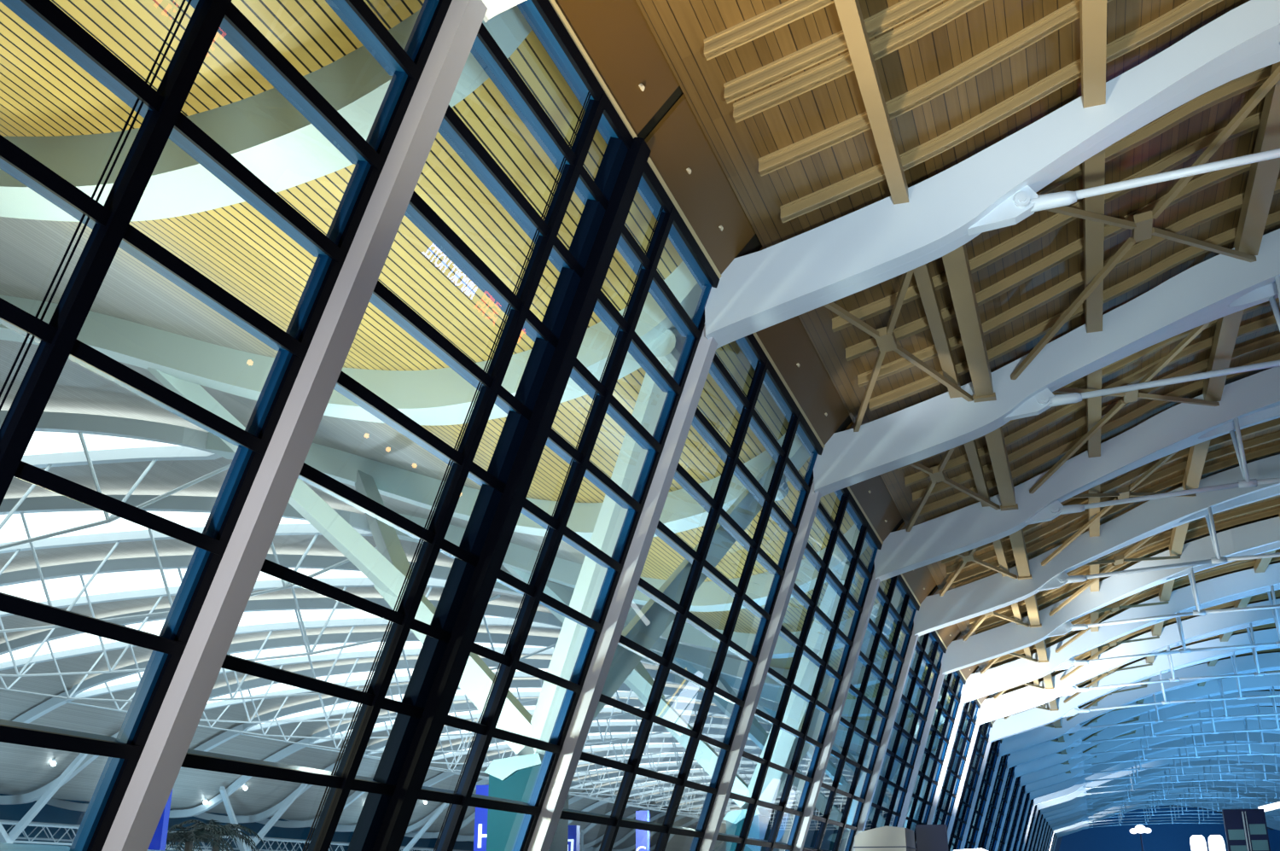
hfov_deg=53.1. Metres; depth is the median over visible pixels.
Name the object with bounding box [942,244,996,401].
purlin
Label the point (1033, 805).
column
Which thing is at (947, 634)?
panel
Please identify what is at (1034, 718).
roof truss
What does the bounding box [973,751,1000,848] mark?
column
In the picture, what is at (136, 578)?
beam
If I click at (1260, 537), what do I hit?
roof truss
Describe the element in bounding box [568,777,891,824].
beam
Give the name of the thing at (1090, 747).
brace
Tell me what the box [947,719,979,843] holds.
column
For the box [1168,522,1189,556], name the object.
purlin
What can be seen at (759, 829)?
concrete pier
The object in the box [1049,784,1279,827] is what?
roof truss
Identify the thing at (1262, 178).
purlin
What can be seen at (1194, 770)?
roof truss
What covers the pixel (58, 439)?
beam
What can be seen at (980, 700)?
panel
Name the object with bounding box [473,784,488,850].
pylon
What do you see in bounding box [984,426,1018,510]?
purlin
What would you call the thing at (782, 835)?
wall
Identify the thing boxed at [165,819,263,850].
palm tree
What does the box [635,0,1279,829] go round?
ceiling
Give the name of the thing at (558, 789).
column
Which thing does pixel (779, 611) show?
column
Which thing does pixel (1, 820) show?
girder
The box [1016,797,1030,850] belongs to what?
column
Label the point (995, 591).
roof truss
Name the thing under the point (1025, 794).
column
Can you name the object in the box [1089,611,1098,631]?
purlin
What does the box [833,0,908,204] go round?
purlin
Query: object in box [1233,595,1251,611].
purlin
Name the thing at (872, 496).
panel
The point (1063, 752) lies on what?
purlin
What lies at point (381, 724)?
beam
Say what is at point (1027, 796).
window
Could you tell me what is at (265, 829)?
column
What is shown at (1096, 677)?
purlin
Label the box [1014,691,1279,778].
roof truss
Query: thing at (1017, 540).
purlin
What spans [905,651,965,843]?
window
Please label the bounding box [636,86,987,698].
wall
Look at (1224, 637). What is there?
purlin
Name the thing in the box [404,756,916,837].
beam
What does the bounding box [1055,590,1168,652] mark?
brace
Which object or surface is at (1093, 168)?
purlin
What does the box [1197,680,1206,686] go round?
purlin
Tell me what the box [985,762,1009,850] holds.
column
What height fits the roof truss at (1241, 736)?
7.200 m
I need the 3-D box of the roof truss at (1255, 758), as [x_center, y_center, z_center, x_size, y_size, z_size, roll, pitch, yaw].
[75.253,46.404,168.208,44.900,7.200,1.980,-7,-21,17]
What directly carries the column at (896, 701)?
on the floor
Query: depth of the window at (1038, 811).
180.11 m
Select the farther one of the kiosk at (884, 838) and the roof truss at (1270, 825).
the roof truss at (1270, 825)
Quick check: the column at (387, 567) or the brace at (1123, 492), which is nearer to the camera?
the column at (387, 567)
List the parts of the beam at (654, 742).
tie rod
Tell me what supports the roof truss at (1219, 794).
on the column at (1051, 829)
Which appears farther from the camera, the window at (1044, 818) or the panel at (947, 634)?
the window at (1044, 818)
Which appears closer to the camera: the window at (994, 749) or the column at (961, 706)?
the column at (961, 706)
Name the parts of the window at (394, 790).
frame, head frame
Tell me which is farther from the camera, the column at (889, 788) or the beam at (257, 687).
the column at (889, 788)
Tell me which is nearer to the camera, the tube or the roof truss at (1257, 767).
the tube
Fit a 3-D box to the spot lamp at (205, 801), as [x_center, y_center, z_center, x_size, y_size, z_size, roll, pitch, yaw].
[-43.261,37.403,127.414,0.440,0.620,0.418,-7,-21,17]
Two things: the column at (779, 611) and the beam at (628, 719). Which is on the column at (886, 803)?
the beam at (628, 719)
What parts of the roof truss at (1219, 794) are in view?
tie rod, tie rod, tie rod, tie rod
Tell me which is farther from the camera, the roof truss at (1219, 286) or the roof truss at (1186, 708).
the roof truss at (1186, 708)
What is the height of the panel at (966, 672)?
1.022 m
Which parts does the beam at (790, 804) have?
tie rod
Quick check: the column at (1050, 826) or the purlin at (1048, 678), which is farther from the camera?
the column at (1050, 826)
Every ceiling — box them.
[0,0,940,850]
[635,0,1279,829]
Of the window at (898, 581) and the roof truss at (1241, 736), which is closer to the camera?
the window at (898, 581)
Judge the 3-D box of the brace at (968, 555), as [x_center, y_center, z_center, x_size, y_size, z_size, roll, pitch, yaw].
[12.857,5.206,50.266,3.276,0.660,10.366,-7,-21,17]
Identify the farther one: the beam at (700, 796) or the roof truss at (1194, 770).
the beam at (700, 796)
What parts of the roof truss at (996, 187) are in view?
tie rod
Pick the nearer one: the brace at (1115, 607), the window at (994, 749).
the brace at (1115, 607)
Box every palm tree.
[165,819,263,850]
[165,824,238,850]
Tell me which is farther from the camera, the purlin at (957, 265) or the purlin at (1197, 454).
the purlin at (1197, 454)
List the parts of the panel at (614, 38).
edge trim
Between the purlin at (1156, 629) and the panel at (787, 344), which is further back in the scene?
the purlin at (1156, 629)
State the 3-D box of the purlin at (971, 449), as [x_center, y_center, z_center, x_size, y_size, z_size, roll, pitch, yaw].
[10.488,1.001,40.229,0.300,0.340,10.360,-7,-21,17]
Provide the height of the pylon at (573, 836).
7.620 m
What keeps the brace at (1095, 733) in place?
attached to the roof truss at (1186, 708)
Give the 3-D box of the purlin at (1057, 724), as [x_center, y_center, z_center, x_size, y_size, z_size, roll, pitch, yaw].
[32.224,22.451,99.150,0.580,0.760,10.360,-7,-21,17]
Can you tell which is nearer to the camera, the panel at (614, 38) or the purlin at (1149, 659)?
the panel at (614, 38)
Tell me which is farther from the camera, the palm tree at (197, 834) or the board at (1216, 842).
the board at (1216, 842)
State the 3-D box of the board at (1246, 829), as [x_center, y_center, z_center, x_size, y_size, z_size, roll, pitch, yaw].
[24.828,18.057,51.900,1.560,4.800,0.440,-7,-21,17]
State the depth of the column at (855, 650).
44.29 m
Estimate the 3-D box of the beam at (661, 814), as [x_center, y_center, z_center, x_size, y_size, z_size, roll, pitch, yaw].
[21.830,70.981,229.503,97.450,9.714,6.220,-7,-21,17]
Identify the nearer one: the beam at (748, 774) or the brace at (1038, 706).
the brace at (1038, 706)
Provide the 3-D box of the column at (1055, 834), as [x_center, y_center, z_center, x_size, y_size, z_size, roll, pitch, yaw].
[79.897,86.593,251.195,4.973,12.614,0.480,-7,-21,17]
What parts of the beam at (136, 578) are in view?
tie rod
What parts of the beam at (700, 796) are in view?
tie rod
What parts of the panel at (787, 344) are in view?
edge trim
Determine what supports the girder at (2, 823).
on the floor
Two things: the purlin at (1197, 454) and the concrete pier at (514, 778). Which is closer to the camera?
the concrete pier at (514, 778)
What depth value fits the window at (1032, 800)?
160.19 m
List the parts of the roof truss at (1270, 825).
tie rod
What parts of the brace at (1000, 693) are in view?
arm, arm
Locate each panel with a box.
[548,0,679,138]
[644,93,755,278]
[753,246,849,448]
[844,421,901,544]
[896,521,936,605]
[930,586,960,648]
[954,632,977,680]
[972,665,988,705]
[986,693,995,724]
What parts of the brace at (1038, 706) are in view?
arm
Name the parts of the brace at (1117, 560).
arm, arm, node plate, arm, arm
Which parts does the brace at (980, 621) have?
arm, node plate, arm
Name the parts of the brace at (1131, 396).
arm, arm, node plate, arm, arm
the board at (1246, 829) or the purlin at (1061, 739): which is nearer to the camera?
the board at (1246, 829)
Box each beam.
[0,5,532,221]
[0,260,702,425]
[0,410,810,549]
[0,494,868,632]
[0,553,903,676]
[0,597,933,702]
[0,657,937,804]
[11,631,947,723]
[36,679,930,811]
[168,698,925,817]
[172,712,923,822]
[234,726,919,827]
[285,737,919,831]
[337,747,917,833]
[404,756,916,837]
[413,763,916,841]
[458,771,859,841]
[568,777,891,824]
[579,783,898,837]
[579,787,892,849]
[579,792,912,850]
[590,797,898,850]
[593,800,897,850]
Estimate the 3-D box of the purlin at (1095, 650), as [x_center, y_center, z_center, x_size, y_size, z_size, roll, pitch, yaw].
[28.055,13.599,79.037,0.400,0.400,10.360,-7,-21,17]
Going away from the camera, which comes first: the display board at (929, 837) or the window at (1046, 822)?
the display board at (929, 837)
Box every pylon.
[147,789,172,849]
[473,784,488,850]
[567,825,580,850]
[635,810,649,850]
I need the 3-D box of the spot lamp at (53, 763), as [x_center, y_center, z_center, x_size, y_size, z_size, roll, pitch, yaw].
[-48.489,27.854,105.822,0.440,0.620,0.418,-7,-21,17]
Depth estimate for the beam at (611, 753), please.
160.09 m
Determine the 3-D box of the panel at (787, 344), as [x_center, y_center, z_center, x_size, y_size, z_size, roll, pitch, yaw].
[3.806,-1.549,31.123,0.954,1.022,10.320,-7,-21,17]
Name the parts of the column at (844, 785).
arm, arm, stem, arm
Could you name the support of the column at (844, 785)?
on the concrete pier
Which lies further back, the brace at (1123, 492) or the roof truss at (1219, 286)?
the brace at (1123, 492)
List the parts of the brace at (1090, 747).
arm, arm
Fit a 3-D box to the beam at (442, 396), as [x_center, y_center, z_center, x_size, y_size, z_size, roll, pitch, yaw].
[-44.716,2.749,42.220,97.450,9.714,6.220,-7,-21,17]
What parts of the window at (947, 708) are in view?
frame, head frame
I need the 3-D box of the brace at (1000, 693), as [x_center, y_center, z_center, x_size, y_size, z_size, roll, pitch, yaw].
[23.364,15.980,79.836,3.276,0.660,10.366,-7,-21,17]
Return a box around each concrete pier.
[484,752,568,850]
[722,807,771,850]
[827,832,849,850]
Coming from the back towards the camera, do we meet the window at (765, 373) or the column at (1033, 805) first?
the column at (1033, 805)
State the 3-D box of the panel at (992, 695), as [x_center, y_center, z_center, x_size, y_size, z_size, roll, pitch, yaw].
[24.821,19.998,90.265,0.954,1.022,10.320,-7,-21,17]
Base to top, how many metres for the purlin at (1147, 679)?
0.450 m
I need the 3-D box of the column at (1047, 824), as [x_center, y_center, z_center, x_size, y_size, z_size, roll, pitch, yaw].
[65.887,72.228,211.767,4.973,12.614,0.480,-7,-21,17]
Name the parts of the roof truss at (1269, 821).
tie rod, tie rod, tie rod, tie rod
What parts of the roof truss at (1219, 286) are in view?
tie rod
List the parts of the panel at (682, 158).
edge trim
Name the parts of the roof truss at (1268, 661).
tie rod, tie rod, tie rod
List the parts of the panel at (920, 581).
edge trim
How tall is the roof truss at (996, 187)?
7.200 m
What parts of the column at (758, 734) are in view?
arm, arm, stem, arm, arm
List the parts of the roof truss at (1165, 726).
tie rod, tie rod, tie rod, tie rod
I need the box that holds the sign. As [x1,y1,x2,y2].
[1129,824,1151,850]
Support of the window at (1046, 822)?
in the wall at (753, 245)
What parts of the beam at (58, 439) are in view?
tie rod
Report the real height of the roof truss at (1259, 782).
7.200 m
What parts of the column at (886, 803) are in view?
arm, stem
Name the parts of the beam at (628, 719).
tie rod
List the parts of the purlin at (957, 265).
plate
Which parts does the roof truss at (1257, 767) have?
tie rod, tie rod, tie rod, tie rod, tie rod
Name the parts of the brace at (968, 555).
arm, node plate, arm, arm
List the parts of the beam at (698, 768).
tie rod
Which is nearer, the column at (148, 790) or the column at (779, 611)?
the column at (148, 790)
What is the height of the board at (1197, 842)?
4.350 m
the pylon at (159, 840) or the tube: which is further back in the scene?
the tube
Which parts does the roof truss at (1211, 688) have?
tie rod, tie rod, tie rod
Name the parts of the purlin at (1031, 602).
plate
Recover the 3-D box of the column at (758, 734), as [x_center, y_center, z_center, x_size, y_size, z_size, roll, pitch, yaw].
[9.928,18.058,73.071,14.549,9.814,11.360,-7,-21,17]
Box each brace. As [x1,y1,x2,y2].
[823,268,972,431]
[906,447,1000,531]
[939,546,1017,595]
[963,610,1029,640]
[980,651,1037,674]
[993,682,1044,698]
[1004,705,1049,719]
[1010,64,1279,379]
[1029,321,1219,493]
[1041,451,1196,565]
[1049,534,1180,616]
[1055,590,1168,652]
[1059,633,1159,680]
[1063,663,1152,703]
[1066,685,1146,721]
[1069,703,1141,735]
[1070,718,1139,748]
[1082,731,1135,752]
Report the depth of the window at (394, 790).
19.32 m
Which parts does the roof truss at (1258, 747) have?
tie rod, tie rod, tie rod, tie rod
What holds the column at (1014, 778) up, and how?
on the floor
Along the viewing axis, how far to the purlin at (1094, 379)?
40.10 m
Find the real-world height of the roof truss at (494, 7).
7.200 m
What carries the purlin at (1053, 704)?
attached to the roof truss at (1200, 627)
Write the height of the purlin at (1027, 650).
0.340 m
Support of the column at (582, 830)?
on the floor
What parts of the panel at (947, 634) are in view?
edge trim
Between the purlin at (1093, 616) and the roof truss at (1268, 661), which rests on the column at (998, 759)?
the roof truss at (1268, 661)
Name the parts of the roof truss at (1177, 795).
tie rod, tie rod, tie rod, tie rod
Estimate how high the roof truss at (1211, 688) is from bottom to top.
7.200 m
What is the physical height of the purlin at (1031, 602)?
0.760 m
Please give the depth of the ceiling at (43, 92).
28.81 m
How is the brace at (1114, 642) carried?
attached to the roof truss at (1224, 589)
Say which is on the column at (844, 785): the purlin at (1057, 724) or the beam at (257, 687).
the beam at (257, 687)
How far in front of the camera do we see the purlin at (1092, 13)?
22.83 m
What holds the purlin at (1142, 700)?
attached to the roof truss at (1268, 661)
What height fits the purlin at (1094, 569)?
0.400 m
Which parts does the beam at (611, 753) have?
tie rod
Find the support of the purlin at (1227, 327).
attached to the roof truss at (1219, 286)
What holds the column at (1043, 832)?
on the floor
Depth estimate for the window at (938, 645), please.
60.92 m
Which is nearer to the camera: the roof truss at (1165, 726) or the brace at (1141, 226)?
the brace at (1141, 226)
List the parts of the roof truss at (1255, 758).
tie rod, tie rod, tie rod, tie rod, tie rod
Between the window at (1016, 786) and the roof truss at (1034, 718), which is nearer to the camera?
the roof truss at (1034, 718)
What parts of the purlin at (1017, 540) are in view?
plate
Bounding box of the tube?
[1257,801,1279,811]
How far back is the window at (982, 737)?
90.43 m
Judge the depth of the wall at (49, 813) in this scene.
173.87 m
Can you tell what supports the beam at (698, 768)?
on the column
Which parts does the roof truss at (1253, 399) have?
tie rod, tie rod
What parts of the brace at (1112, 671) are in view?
arm, arm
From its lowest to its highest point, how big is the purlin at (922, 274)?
0.340 m
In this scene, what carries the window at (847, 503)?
in the wall at (753, 245)
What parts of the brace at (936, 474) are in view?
arm, arm, node plate, arm, arm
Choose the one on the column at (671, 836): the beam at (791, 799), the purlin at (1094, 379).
the beam at (791, 799)
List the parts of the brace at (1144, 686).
arm, arm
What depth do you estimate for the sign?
67.05 m
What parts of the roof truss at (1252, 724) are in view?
tie rod, tie rod, tie rod, tie rod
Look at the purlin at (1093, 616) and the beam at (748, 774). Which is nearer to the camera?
the purlin at (1093, 616)
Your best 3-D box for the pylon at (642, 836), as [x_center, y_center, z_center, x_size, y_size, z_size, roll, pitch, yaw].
[0.077,16.109,38.958,0.370,8.400,0.290,-7,-21,17]
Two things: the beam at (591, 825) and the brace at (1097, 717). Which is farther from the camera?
the beam at (591, 825)
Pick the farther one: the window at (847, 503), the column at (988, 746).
the column at (988, 746)
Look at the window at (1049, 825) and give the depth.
219.57 m
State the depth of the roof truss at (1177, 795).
237.50 m
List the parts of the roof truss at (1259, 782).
tie rod, tie rod, tie rod, tie rod, tie rod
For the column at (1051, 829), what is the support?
on the floor
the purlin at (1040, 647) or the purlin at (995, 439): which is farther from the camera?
the purlin at (1040, 647)
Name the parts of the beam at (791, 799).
tie rod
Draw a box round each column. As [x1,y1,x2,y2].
[0,752,88,843]
[101,0,487,850]
[147,328,788,755]
[219,783,308,850]
[401,802,448,850]
[503,561,893,808]
[527,322,717,850]
[580,829,601,850]
[667,833,674,843]
[672,657,943,831]
[699,480,821,850]
[757,705,913,827]
[784,566,880,850]
[832,744,896,815]
[843,623,918,850]
[862,762,912,810]
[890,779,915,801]
[891,663,945,827]
[926,695,965,824]
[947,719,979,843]
[960,737,991,849]
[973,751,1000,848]
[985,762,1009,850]
[994,773,1016,850]
[1002,782,1022,850]
[1009,789,1026,850]
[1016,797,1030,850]
[1021,802,1035,850]
[1026,806,1038,850]
[1030,814,1041,850]
[1034,815,1044,850]
[1037,820,1046,850]
[1041,824,1048,850]
[1043,826,1051,850]
[1046,828,1053,850]
[1048,831,1054,850]
[1051,833,1055,850]
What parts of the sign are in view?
post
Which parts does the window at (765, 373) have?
frame, head frame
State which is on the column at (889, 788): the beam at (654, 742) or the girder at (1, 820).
the beam at (654, 742)
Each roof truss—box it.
[481,0,526,22]
[704,0,1279,349]
[813,228,1279,497]
[872,366,1279,581]
[913,453,1279,636]
[941,516,1279,674]
[960,562,1279,703]
[977,598,1279,724]
[989,628,1279,742]
[999,651,1279,756]
[1006,674,1279,767]
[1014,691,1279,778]
[1020,706,1279,785]
[1025,719,1279,793]
[1029,732,1279,799]
[1033,742,1279,804]
[1036,751,1279,809]
[1040,759,1279,814]
[1042,767,1279,818]
[1045,773,1279,821]
[1047,779,1279,825]
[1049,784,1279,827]
[1052,789,1279,830]
[1053,793,1279,832]
[1055,798,1279,835]
[1056,801,1279,837]
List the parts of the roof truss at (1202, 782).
tie rod, tie rod, tie rod, tie rod, tie rod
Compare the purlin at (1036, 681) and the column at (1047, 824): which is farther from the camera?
the column at (1047, 824)
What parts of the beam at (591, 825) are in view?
tie rod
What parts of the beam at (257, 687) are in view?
tie rod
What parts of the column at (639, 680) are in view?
arm, arm, stem, arm, arm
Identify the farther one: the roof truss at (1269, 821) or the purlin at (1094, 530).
the roof truss at (1269, 821)
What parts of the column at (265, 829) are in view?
arm, arm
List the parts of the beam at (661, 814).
tie rod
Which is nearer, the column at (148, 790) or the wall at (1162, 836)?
the column at (148, 790)
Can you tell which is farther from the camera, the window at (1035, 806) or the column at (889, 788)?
the window at (1035, 806)
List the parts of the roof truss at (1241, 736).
tie rod, tie rod, tie rod, tie rod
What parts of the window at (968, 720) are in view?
frame, head frame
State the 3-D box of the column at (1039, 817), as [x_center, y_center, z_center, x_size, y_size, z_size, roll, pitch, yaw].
[55.380,61.455,182.196,4.973,12.614,0.480,-7,-21,17]
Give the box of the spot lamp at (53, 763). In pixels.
[50,758,56,766]
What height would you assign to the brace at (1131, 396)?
2.577 m
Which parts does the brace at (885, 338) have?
arm, arm, node plate, arm, arm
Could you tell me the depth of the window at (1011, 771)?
120.39 m
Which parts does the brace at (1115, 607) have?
arm, arm, node plate, arm, arm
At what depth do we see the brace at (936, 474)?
41.36 m
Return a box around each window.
[0,0,452,850]
[147,0,719,850]
[559,333,823,850]
[716,454,882,850]
[802,548,919,850]
[864,609,946,830]
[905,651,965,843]
[932,698,980,828]
[948,721,992,850]
[964,738,1002,849]
[977,753,1010,849]
[988,765,1016,850]
[997,775,1021,850]
[1005,785,1025,850]
[1012,791,1029,850]
[1018,798,1034,850]
[1024,804,1036,850]
[1028,809,1040,850]
[1032,814,1042,850]
[1035,818,1045,850]
[1039,821,1047,850]
[1042,825,1049,850]
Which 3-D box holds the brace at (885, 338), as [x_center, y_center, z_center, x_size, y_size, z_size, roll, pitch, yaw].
[5.852,-1.976,30.552,3.276,0.660,10.366,-7,-21,17]
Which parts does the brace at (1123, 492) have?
arm, arm, node plate, arm, arm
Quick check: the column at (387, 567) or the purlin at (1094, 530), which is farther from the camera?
the purlin at (1094, 530)
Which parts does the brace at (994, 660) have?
arm, arm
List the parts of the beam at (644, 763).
tie rod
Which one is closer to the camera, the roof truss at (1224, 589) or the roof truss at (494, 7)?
the roof truss at (494, 7)
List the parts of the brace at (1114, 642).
arm, node plate, arm, arm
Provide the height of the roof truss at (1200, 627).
7.200 m
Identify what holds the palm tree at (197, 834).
on the floor
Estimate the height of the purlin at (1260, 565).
0.400 m
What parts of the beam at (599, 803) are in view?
tie rod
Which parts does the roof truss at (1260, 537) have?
tie rod, tie rod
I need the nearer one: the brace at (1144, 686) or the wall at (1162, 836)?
the brace at (1144, 686)
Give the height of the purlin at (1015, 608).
0.340 m
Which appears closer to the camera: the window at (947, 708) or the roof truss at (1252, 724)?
the window at (947, 708)
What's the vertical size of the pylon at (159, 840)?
9.200 m
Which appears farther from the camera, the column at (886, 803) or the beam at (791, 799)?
the beam at (791, 799)
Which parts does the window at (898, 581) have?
frame, head frame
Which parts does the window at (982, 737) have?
frame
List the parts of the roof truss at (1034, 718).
tie rod, tie rod, tie rod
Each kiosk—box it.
[853,825,916,850]
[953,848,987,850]
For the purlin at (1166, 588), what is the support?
attached to the roof truss at (1260, 537)
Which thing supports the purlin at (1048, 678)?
attached to the roof truss at (1224, 589)
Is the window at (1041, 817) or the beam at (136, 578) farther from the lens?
the window at (1041, 817)
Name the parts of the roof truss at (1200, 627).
tie rod, tie rod, tie rod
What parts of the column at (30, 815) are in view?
arm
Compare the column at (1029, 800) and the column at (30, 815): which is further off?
the column at (1029, 800)
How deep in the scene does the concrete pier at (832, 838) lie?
69.97 m
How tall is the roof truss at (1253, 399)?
7.200 m
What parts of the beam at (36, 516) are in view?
tie rod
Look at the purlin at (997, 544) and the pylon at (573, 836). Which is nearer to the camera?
the pylon at (573, 836)
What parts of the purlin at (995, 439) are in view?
plate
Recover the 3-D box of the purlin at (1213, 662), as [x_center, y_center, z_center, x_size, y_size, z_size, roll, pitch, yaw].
[43.625,17.317,96.970,0.500,0.400,10.360,-7,-21,17]
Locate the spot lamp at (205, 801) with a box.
[203,797,207,804]
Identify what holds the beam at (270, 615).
on the column at (758, 734)
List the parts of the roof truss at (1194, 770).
tie rod, tie rod, tie rod, tie rod, tie rod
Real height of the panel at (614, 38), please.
1.022 m
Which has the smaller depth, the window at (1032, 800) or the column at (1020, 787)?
the column at (1020, 787)
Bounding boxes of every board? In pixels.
[915,824,948,850]
[1190,835,1207,850]
[1208,834,1225,850]
[1221,808,1270,850]
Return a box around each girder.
[0,819,469,850]
[0,821,435,850]
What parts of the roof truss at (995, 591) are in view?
tie rod, tie rod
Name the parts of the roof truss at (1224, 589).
tie rod, tie rod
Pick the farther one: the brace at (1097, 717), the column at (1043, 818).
the column at (1043, 818)
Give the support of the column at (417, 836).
on the floor
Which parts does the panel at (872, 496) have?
edge trim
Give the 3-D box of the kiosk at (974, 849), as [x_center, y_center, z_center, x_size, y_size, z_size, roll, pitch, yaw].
[14.844,20.585,56.793,1.900,3.400,2.000,-7,-21,17]
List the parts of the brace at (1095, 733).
arm, arm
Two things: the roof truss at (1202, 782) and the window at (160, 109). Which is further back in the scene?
the roof truss at (1202, 782)
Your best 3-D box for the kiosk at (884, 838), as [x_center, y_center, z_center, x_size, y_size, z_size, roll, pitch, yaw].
[8.151,15.111,42.090,1.740,3.620,2.440,-7,-21,17]
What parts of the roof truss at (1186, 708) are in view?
tie rod, tie rod, tie rod, tie rod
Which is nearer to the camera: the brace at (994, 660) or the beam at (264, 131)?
the beam at (264, 131)
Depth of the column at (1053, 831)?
242.19 m
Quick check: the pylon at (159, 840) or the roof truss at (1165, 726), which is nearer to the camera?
the pylon at (159, 840)
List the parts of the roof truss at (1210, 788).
tie rod, tie rod, tie rod, tie rod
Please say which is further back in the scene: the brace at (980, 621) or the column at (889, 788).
the column at (889, 788)
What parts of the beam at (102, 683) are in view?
tie rod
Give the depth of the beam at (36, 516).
56.29 m
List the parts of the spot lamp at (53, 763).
bulb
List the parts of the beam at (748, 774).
tie rod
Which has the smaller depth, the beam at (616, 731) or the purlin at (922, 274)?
the purlin at (922, 274)
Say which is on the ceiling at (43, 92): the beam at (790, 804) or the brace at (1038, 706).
the beam at (790, 804)
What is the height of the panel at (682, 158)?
1.022 m
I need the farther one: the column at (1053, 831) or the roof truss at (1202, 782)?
the column at (1053, 831)
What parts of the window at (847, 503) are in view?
frame, head frame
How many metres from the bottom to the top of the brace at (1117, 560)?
2.577 m
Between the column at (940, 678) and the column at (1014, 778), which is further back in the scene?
the column at (1014, 778)
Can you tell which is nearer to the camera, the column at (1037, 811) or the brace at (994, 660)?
the brace at (994, 660)
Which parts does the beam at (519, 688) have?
tie rod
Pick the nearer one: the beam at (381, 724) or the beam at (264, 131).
the beam at (264, 131)
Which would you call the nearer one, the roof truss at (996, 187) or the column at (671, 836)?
the roof truss at (996, 187)
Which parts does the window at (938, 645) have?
frame, head frame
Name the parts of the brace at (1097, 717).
arm, arm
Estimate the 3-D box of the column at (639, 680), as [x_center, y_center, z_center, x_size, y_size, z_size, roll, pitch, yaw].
[2.923,10.876,53.357,14.549,9.814,11.360,-7,-21,17]
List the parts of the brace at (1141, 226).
arm, arm, node plate, arm, arm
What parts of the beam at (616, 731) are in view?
tie rod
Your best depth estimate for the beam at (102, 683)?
90.99 m
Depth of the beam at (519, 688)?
113.22 m
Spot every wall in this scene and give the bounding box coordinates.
[0,793,473,850]
[612,811,907,850]
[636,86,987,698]
[1058,805,1279,850]
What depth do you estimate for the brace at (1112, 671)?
90.32 m
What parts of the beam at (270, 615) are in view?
tie rod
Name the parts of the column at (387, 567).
arm, arm, stem, arm, arm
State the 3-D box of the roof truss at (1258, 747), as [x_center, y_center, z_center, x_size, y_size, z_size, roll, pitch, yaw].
[71.750,42.813,158.351,44.900,7.200,1.980,-7,-21,17]
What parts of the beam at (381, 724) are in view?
tie rod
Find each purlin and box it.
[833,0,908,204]
[913,262,960,398]
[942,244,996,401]
[963,439,990,506]
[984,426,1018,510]
[992,538,1009,575]
[1008,528,1032,579]
[1011,602,1022,624]
[1024,593,1041,627]
[1024,645,1031,657]
[1033,678,1039,685]
[1035,639,1048,663]
[1042,672,1053,689]
[1048,698,1058,710]
[1053,719,1061,727]
[1058,735,1064,742]
[1060,749,1067,754]
[1079,0,1106,108]
[1082,148,1105,332]
[1086,368,1101,457]
[1088,483,1100,536]
[1088,558,1099,591]
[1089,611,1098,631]
[1090,647,1098,659]
[1091,675,1097,686]
[1136,698,1144,703]
[1140,678,1149,685]
[1145,655,1155,663]
[1151,621,1163,635]
[1158,579,1175,601]
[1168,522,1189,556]
[1181,439,1210,489]
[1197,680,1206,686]
[1201,309,1243,401]
[1206,658,1218,666]
[1218,631,1233,641]
[1233,61,1279,255]
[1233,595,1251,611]
[1252,549,1276,572]
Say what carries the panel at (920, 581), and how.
attached to the wall at (753, 245)
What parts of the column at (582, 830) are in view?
arm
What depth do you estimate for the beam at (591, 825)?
213.68 m

